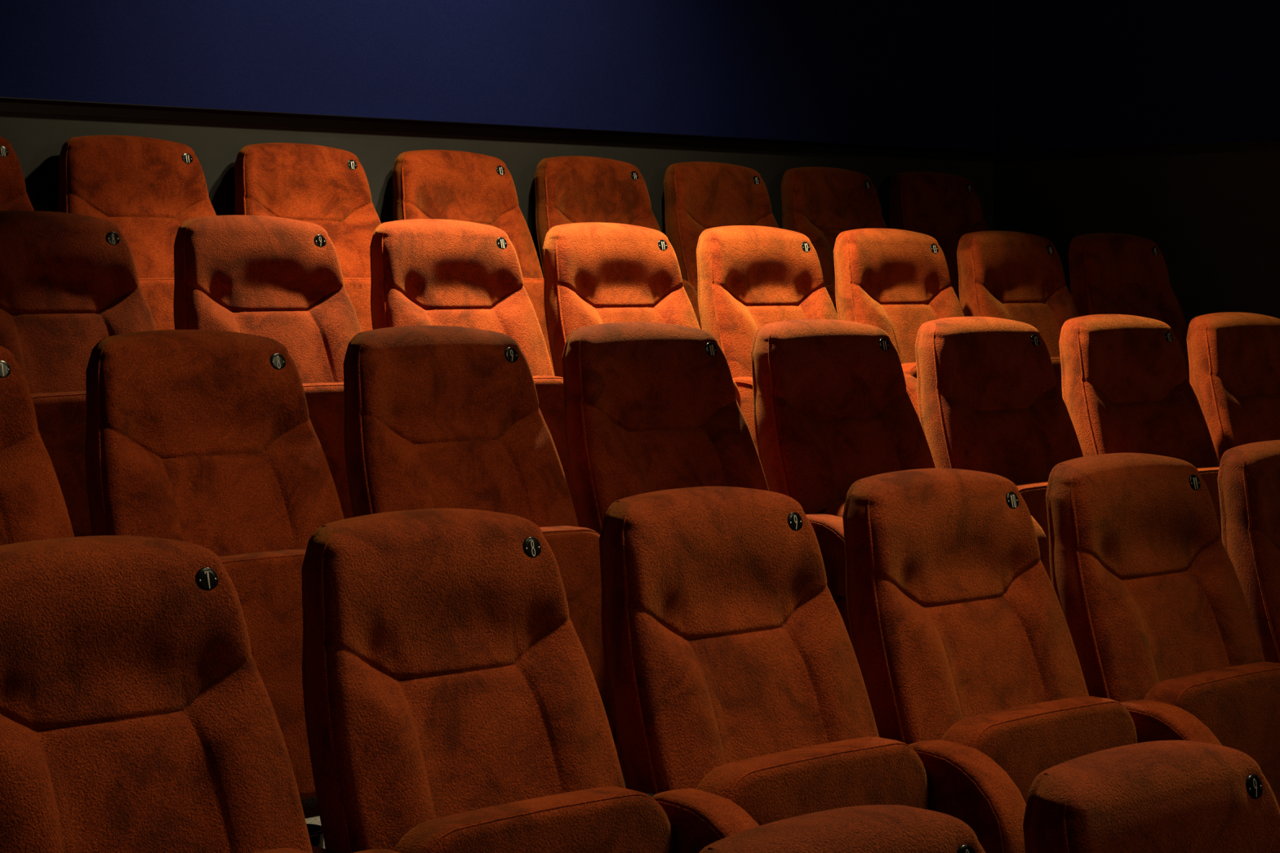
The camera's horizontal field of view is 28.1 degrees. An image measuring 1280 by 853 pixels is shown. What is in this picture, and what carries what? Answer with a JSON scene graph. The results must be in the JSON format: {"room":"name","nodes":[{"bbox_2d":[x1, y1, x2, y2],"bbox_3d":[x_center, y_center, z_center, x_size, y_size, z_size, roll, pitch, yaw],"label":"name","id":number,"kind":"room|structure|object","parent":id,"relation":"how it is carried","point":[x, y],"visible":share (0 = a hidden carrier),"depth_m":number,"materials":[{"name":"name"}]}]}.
{"room":"auditorium","nodes":[
{"label":"auditorium","id":0,"kind":"room"},
{"bbox_2d":[300,796,324,848],"bbox_3d":[1.127,1.512,2.597,10.700,2.086,10.360,-3,5,-44],"label":"floor","id":1,"kind":"structure","parent":0,"point":[310,807],"depth_m":5.32,"materials":[{"name":"grey carpet"}]},
{"bbox_2d":[0,136,34,210],"bbox_3d":[-1.660,-0.273,6.618,0.650,1.012,0.489,-3,5,-44],"label":"seat","id":2,"kind":"object","parent":1,"relation":"on","point":[14,196],"visible":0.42,"depth_m":6.76,"materials":[{"name":"orange fabric"}]},
{"bbox_2d":[0,345,74,545],"bbox_3d":[-1.070,0.356,4.244,0.650,1.012,0.489,-3,5,-44],"label":"seat","id":3,"kind":"object","parent":1,"relation":"on","point":[33,506],"visible":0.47,"depth_m":4.37,"materials":[{"name":"orange fabric"}]},
{"bbox_2d":[0,210,157,537],"bbox_3d":[-1.164,0.030,5.625,0.650,1.012,0.489,-3,5,-44],"label":"seat","id":4,"kind":"object","parent":1,"relation":"on","point":[69,282],"visible":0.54,"depth_m":5.62,"materials":[{"name":"orange fabric"}]},
{"bbox_2d":[31,391,93,537],"bbox_3d":[-1.177,0.147,5.551,0.496,0.448,0.102,-3,5,-44],"label":"seat cushion","id":5,"kind":"object","parent":4,"relation":"on","point":[61,416],"depth_m":5.45,"materials":[{"name":"orange fabric"}]},
{"bbox_2d":[57,134,216,329],"bbox_3d":[-1.243,-0.296,7.021,0.650,1.012,0.489,-3,5,-44],"label":"seat","id":6,"kind":"object","parent":1,"relation":"on","point":[148,187],"visible":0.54,"depth_m":7.01,"materials":[{"name":"orange fabric"}]},
{"bbox_2d":[138,277,174,329],"bbox_3d":[-1.257,-0.180,6.947,0.496,0.448,0.102,-3,5,-44],"label":"seat cushion","id":7,"kind":"object","parent":6,"relation":"on","point":[158,292],"depth_m":6.85,"materials":[{"name":"orange fabric"}]},
{"bbox_2d":[0,535,399,852],"bbox_3d":[-0.553,0.658,3.271,0.650,1.012,0.489,-3,5,-44],"label":"seat","id":8,"kind":"object","parent":1,"relation":"on","point":[137,713],"visible":1,"depth_m":3.30,"materials":[{"name":"orange fabric"}]},
{"bbox_2d":[252,848,310,852],"bbox_3d":[-0.567,0.775,3.197,0.496,0.448,0.102,-3,5,-44],"label":"seat cushion","id":9,"kind":"object","parent":8,"relation":"on","point":[254,850],"depth_m":3.31,"materials":[{"name":"orange fabric"}]},
{"bbox_2d":[84,329,344,799],"bbox_3d":[-0.653,0.333,4.646,0.650,1.012,0.489,-3,5,-44],"label":"seat","id":10,"kind":"object","parent":1,"relation":"on","point":[208,439],"visible":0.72,"depth_m":4.61,"materials":[{"name":"orange fabric"}]},
{"bbox_2d":[218,548,316,799],"bbox_3d":[-0.667,0.450,4.572,0.496,0.448,0.102,-3,5,-44],"label":"seat cushion","id":11,"kind":"object","parent":10,"relation":"on","point":[268,585],"depth_m":4.53,"materials":[{"name":"orange fabric"}]},
{"bbox_2d":[173,214,362,519],"bbox_3d":[-0.747,0.007,6.028,0.650,1.012,0.489,-3,5,-44],"label":"seat","id":12,"kind":"object","parent":1,"relation":"on","point":[280,279],"visible":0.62,"depth_m":6.02,"materials":[{"name":"orange fabric"}]},
{"bbox_2d":[302,382,353,519],"bbox_3d":[-0.760,0.124,5.954,0.496,0.448,0.102,-3,5,-44],"label":"seat cushion","id":13,"kind":"object","parent":12,"relation":"on","point":[325,401],"depth_m":5.93,"materials":[{"name":"orange fabric"}]},
{"bbox_2d":[234,142,381,331],"bbox_3d":[-0.826,-0.320,7.423,0.650,1.012,0.489,-3,5,-44],"label":"seat","id":14,"kind":"object","parent":1,"relation":"on","point":[328,188],"visible":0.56,"depth_m":7.45,"materials":[{"name":"orange fabric"}]},
{"bbox_2d":[343,277,372,331],"bbox_3d":[-0.840,-0.203,7.349,0.496,0.448,0.102,-3,5,-44],"label":"seat cushion","id":15,"kind":"object","parent":14,"relation":"on","point":[358,289],"depth_m":7.32,"materials":[{"name":"orange fabric"}]},
{"bbox_2d":[392,149,555,376],"bbox_3d":[-0.409,-0.343,7.826,0.650,1.012,0.489,-3,5,-44],"label":"seat","id":16,"kind":"object","parent":1,"relation":"on","point":[428,184],"visible":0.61,"depth_m":7.84,"materials":[{"name":"orange fabric"}]},
{"bbox_2d":[523,278,555,376],"bbox_3d":[-0.423,-0.226,7.752,0.496,0.448,0.102,-3,5,-44],"label":"seat cushion","id":17,"kind":"object","parent":16,"relation":"on","point":[534,287],"depth_m":7.79,"materials":[{"name":"orange fabric"}]},
{"bbox_2d":[369,218,579,527],"bbox_3d":[-0.330,-0.016,6.431,0.650,1.012,0.489,-3,5,-44],"label":"seat","id":18,"kind":"object","parent":1,"relation":"on","point":[424,272],"visible":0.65,"depth_m":6.43,"materials":[{"name":"orange fabric"}]},
{"bbox_2d":[532,375,579,527],"bbox_3d":[-0.344,0.100,6.356,0.496,0.448,0.102,-3,5,-44],"label":"seat cushion","id":19,"kind":"object","parent":18,"relation":"on","point":[549,388],"depth_m":6.41,"materials":[{"name":"orange fabric"}]},
{"bbox_2d":[343,325,626,788],"bbox_3d":[-0.236,0.309,5.049,0.650,1.012,0.489,-3,5,-44],"label":"seat","id":20,"kind":"object","parent":1,"relation":"on","point":[436,416],"visible":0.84,"depth_m":5.04,"materials":[{"name":"orange fabric"}]},
{"bbox_2d":[539,525,614,742],"bbox_3d":[-0.250,0.426,4.975,0.496,0.448,0.102,-3,5,-44],"label":"seat cushion","id":21,"kind":"object","parent":20,"relation":"on","point":[575,550],"depth_m":5.04,"materials":[{"name":"orange fabric"}]},
{"bbox_2d":[302,508,759,852],"bbox_3d":[-0.136,0.635,3.674,0.650,1.012,0.489,-3,5,-44],"label":"seat","id":22,"kind":"object","parent":1,"relation":"on","point":[453,702],"visible":0.99,"depth_m":3.64,"materials":[{"name":"orange fabric"}]},
{"bbox_2d":[393,786,673,852],"bbox_3d":[-0.150,0.752,3.599,0.496,0.448,0.102,-3,5,-44],"label":"seat cushion","id":23,"kind":"object","parent":22,"relation":"on","point":[576,820],"depth_m":3.57,"materials":[{"name":"orange fabric"}]},
{"bbox_2d":[534,155,702,329],"bbox_3d":[0.007,-0.366,8.229,0.650,1.012,0.489,-3,5,-44],"label":"seat","id":24,"kind":"object","parent":1,"relation":"on","point":[569,189],"visible":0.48,"depth_m":8.23,"materials":[{"name":"orange fabric"}]},
{"bbox_2d":[682,279,699,325],"bbox_3d":[-0.006,-0.250,8.155,0.496,0.448,0.102,-3,5,-44],"label":"seat cushion","id":25,"kind":"object","parent":24,"relation":"on","point":[691,291],"depth_m":8.26,"materials":[{"name":"orange fabric"}]},
{"bbox_2d":[542,222,759,456],"bbox_3d":[0.087,-0.040,6.833,0.650,1.012,0.489,-3,5,-44],"label":"seat","id":26,"kind":"object","parent":1,"relation":"on","point":[595,273],"visible":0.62,"depth_m":6.83,"materials":[{"name":"orange fabric"}]},
{"bbox_2d":[732,378,740,408],"bbox_3d":[0.073,0.077,6.759,0.496,0.448,0.102,-3,5,-44],"label":"seat cushion","id":27,"kind":"object","parent":26,"relation":"on","point":[736,382],"depth_m":6.88,"materials":[{"name":"orange fabric"}]},
{"bbox_2d":[562,321,853,647],"bbox_3d":[0.180,0.286,5.452,0.650,1.012,0.489,-3,5,-44],"label":"seat","id":28,"kind":"object","parent":1,"relation":"on","point":[649,406],"visible":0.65,"depth_m":5.44,"materials":[{"name":"orange fabric"}]},
{"bbox_2d":[663,161,837,315],"bbox_3d":[0.424,-0.390,8.632,0.650,1.012,0.489,-3,5,-44],"label":"seat","id":29,"kind":"object","parent":1,"relation":"on","point":[700,196],"visible":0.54,"depth_m":8.59,"materials":[{"name":"orange fabric"}]},
{"bbox_2d":[696,225,919,420],"bbox_3d":[0.504,-0.063,7.236,0.650,1.012,0.489,-3,5,-44],"label":"seat","id":30,"kind":"object","parent":1,"relation":"on","point":[750,277],"visible":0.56,"depth_m":7.20,"materials":[{"name":"orange fabric"}]},
{"bbox_2d":[599,486,1026,852],"bbox_3d":[0.281,0.612,4.076,0.650,1.012,0.489,-3,5,-44],"label":"seat","id":31,"kind":"object","parent":1,"relation":"on","point":[733,672],"visible":0.92,"depth_m":4.04,"materials":[{"name":"orange fabric"}]},
{"bbox_2d":[695,737,928,826],"bbox_3d":[0.267,0.728,4.002,0.496,0.448,0.102,-3,5,-44],"label":"seat cushion","id":32,"kind":"object","parent":31,"relation":"on","point":[841,772],"depth_m":3.95,"materials":[{"name":"orange fabric"}]},
{"bbox_2d":[699,804,985,852],"bbox_3d":[0.390,0.936,2.709,0.650,1.012,0.489,-3,5,-44],"label":"seat","id":33,"kind":"object","parent":1,"relation":"on","point":[870,828],"visible":1,"depth_m":2.78,"materials":[{"name":"orange fabric"}]},
{"bbox_2d":[781,166,959,302],"bbox_3d":[0.841,-0.413,9.034,0.650,1.012,0.489,-3,5,-44],"label":"seat","id":34,"kind":"object","parent":1,"relation":"on","point":[820,203],"visible":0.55,"depth_m":9.00,"materials":[{"name":"orange fabric"}]},
{"bbox_2d":[833,228,964,377],"bbox_3d":[0.920,-0.087,7.639,0.650,1.012,0.489,-3,5,-44],"label":"seat","id":35,"kind":"object","parent":1,"relation":"on","point":[895,282],"visible":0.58,"depth_m":7.61,"materials":[{"name":"orange fabric"}]},
{"bbox_2d":[901,362,916,377],"bbox_3d":[0.907,0.030,7.564,0.496,0.448,0.102,-3,5,-44],"label":"seat cushion","id":36,"kind":"object","parent":35,"relation":"on","point":[910,368],"depth_m":7.39,"materials":[{"name":"orange fabric"}]},
{"bbox_2d":[751,319,1051,582],"bbox_3d":[0.597,0.263,5.854,0.650,1.012,0.489,-3,5,-44],"label":"seat","id":37,"kind":"object","parent":1,"relation":"on","point":[833,407],"visible":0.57,"depth_m":5.82,"materials":[{"name":"orange fabric"}]},
{"bbox_2d":[823,500,845,517],"bbox_3d":[0.584,0.379,5.780,0.496,0.448,0.102,-3,5,-44],"label":"seat cushion","id":38,"kind":"object","parent":37,"relation":"on","point":[835,508],"depth_m":5.64,"materials":[{"name":"orange fabric"}]},
{"bbox_2d":[888,171,988,290],"bbox_3d":[1.258,-0.437,9.437,0.650,1.012,0.489,-3,5,-44],"label":"seat","id":39,"kind":"object","parent":1,"relation":"on","point":[944,207],"visible":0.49,"depth_m":9.42,"materials":[{"name":"orange fabric"}]},
{"bbox_2d":[951,278,959,290],"bbox_3d":[1.244,-0.320,9.363,0.496,0.448,0.102,-3,5,-44],"label":"seat cushion","id":40,"kind":"object","parent":39,"relation":"on","point":[954,282],"depth_m":9.19,"materials":[{"name":"orange fabric"}]},
{"bbox_2d":[915,316,1083,541],"bbox_3d":[1.014,0.239,6.257,0.650,1.012,0.489,-3,5,-44],"label":"seat","id":41,"kind":"object","parent":1,"relation":"on","point":[989,399],"visible":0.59,"depth_m":6.22,"materials":[{"name":"orange fabric"}]},
{"bbox_2d":[1014,480,1048,541],"bbox_3d":[1.000,0.356,6.183,0.496,0.448,0.102,-3,5,-44],"label":"seat cushion","id":42,"kind":"object","parent":41,"relation":"on","point":[1033,494],"depth_m":6.06,"materials":[{"name":"orange fabric"}]},
{"bbox_2d":[956,231,1079,398],"bbox_3d":[1.337,-0.110,8.041,0.650,1.012,0.489,-3,5,-44],"label":"seat","id":43,"kind":"object","parent":1,"relation":"on","point":[1011,275],"visible":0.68,"depth_m":8.03,"materials":[{"name":"orange fabric"}]},
{"bbox_2d":[1050,356,1062,398],"bbox_3d":[1.323,0.007,7.967,0.496,0.448,0.102,-3,5,-44],"label":"seat cushion","id":44,"kind":"object","parent":43,"relation":"on","point":[1055,361],"depth_m":7.86,"materials":[{"name":"orange fabric"}]},
{"bbox_2d":[842,467,1222,803],"bbox_3d":[0.698,0.588,4.479,0.650,1.012,0.489,-3,5,-44],"label":"seat","id":45,"kind":"object","parent":1,"relation":"on","point":[960,633],"visible":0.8,"depth_m":4.43,"materials":[{"name":"orange fabric"}]},
{"bbox_2d":[941,696,1137,803],"bbox_3d":[0.684,0.705,4.405,0.496,0.448,0.102,-3,5,-44],"label":"seat cushion","id":46,"kind":"object","parent":45,"relation":"on","point":[1026,741],"depth_m":4.34,"materials":[{"name":"orange fabric"}]},
{"bbox_2d":[1068,232,1189,381],"bbox_3d":[1.754,-0.133,8.444,0.650,1.012,0.489,-3,5,-44],"label":"seat","id":47,"kind":"object","parent":1,"relation":"on","point":[1111,273],"visible":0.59,"depth_m":8.44,"materials":[{"name":"orange fabric"}]},
{"bbox_2d":[1182,352,1189,381],"bbox_3d":[1.740,-0.017,8.370,0.496,0.448,0.102,-3,5,-44],"label":"seat cushion","id":48,"kind":"object","parent":47,"relation":"on","point":[1185,355],"depth_m":8.34,"materials":[{"name":"orange fabric"}]},
{"bbox_2d":[1058,314,1222,541],"bbox_3d":[1.431,0.216,6.660,0.650,1.012,0.489,-3,5,-44],"label":"seat","id":49,"kind":"object","parent":1,"relation":"on","point":[1126,388],"visible":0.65,"depth_m":6.63,"materials":[{"name":"orange fabric"}]},
{"bbox_2d":[1195,466,1222,541],"bbox_3d":[1.417,0.333,6.585,0.496,0.448,0.102,-3,5,-44],"label":"seat cushion","id":50,"kind":"object","parent":49,"relation":"on","point":[1209,474],"depth_m":6.57,"materials":[{"name":"orange fabric"}]},
{"bbox_2d":[1022,740,1279,852],"bbox_3d":[0.806,0.913,3.112,0.650,1.012,0.489,-3,5,-44],"label":"seat","id":51,"kind":"object","parent":1,"relation":"on","point":[1162,796],"visible":1,"depth_m":3.12,"materials":[{"name":"orange fabric"}]},
{"bbox_2d":[1045,453,1279,808],"bbox_3d":[1.114,0.565,4.881,0.650,1.012,0.489,-3,5,-44],"label":"seat","id":52,"kind":"object","parent":1,"relation":"on","point":[1145,583],"visible":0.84,"depth_m":4.82,"materials":[{"name":"orange fabric"}]},
{"bbox_2d":[1143,662,1279,808],"bbox_3d":[1.101,0.681,4.807,0.496,0.448,0.102,-3,5,-44],"label":"seat cushion","id":53,"kind":"object","parent":52,"relation":"on","point":[1239,702],"depth_m":4.76,"materials":[{"name":"orange fabric"}]},
{"bbox_2d":[1186,311,1279,463],"bbox_3d":[1.848,0.193,7.062,0.650,1.012,0.489,-3,5,-44],"label":"seat","id":54,"kind":"object","parent":1,"relation":"on","point":[1234,357],"visible":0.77,"depth_m":7.00,"materials":[{"name":"orange fabric"}]},
{"bbox_2d":[1217,440,1279,663],"bbox_3d":[1.531,0.541,5.284,0.650,1.012,0.489,-3,5,-44],"label":"seat","id":55,"kind":"object","parent":1,"relation":"on","point":[1248,479],"visible":0.83,"depth_m":5.17,"materials":[{"name":"orange fabric"}]},
{"bbox_2d":[0,111,993,277],"bbox_3d":[-2.473,-0.915,6.326,10.900,3.100,0.200,-3,5,-44],"label":"wall","id":56,"kind":"structure","parent":0,"point":[37,140],"depth_m":7.87,"materials":[{"name":"grey paint"}]},
{"bbox_2d":[0,97,992,161],"bbox_3d":[-2.478,-0.827,6.184,10.688,0.036,0.005,-3,5,-44],"label":"trim","id":57,"kind":"structure","parent":56,"relation":"attached to","point":[15,105],"depth_m":8.00,"materials":[{"name":"black"}]},
{"bbox_2d":[0,0,998,152],"bbox_3d":[-2.459,-1.647,6.125,10.699,1.612,0.046,-3,5,-44],"label":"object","id":58,"kind":"structure","parent":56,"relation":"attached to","point":[903,73],"depth_m":8.23,"materials":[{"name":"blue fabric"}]},
{"bbox_2d":[993,150,1279,328],"bbox_3d":[5.044,-0.062,6.302,0.200,4.800,10.360,-3,5,-44],"label":"wall","id":59,"kind":"structure","parent":0,"point":[1213,219],"depth_m":9.30,"materials":[{"name":"grey paint"}]},
{"bbox_2d":[994,139,1279,161],"bbox_3d":[4.973,-0.827,6.184,0.005,0.036,10.353,-3,5,-44],"label":"trim","id":60,"kind":"structure","parent":59,"relation":"attached to","point":[1258,145],"depth_m":9.41,"materials":[{"name":"black"}]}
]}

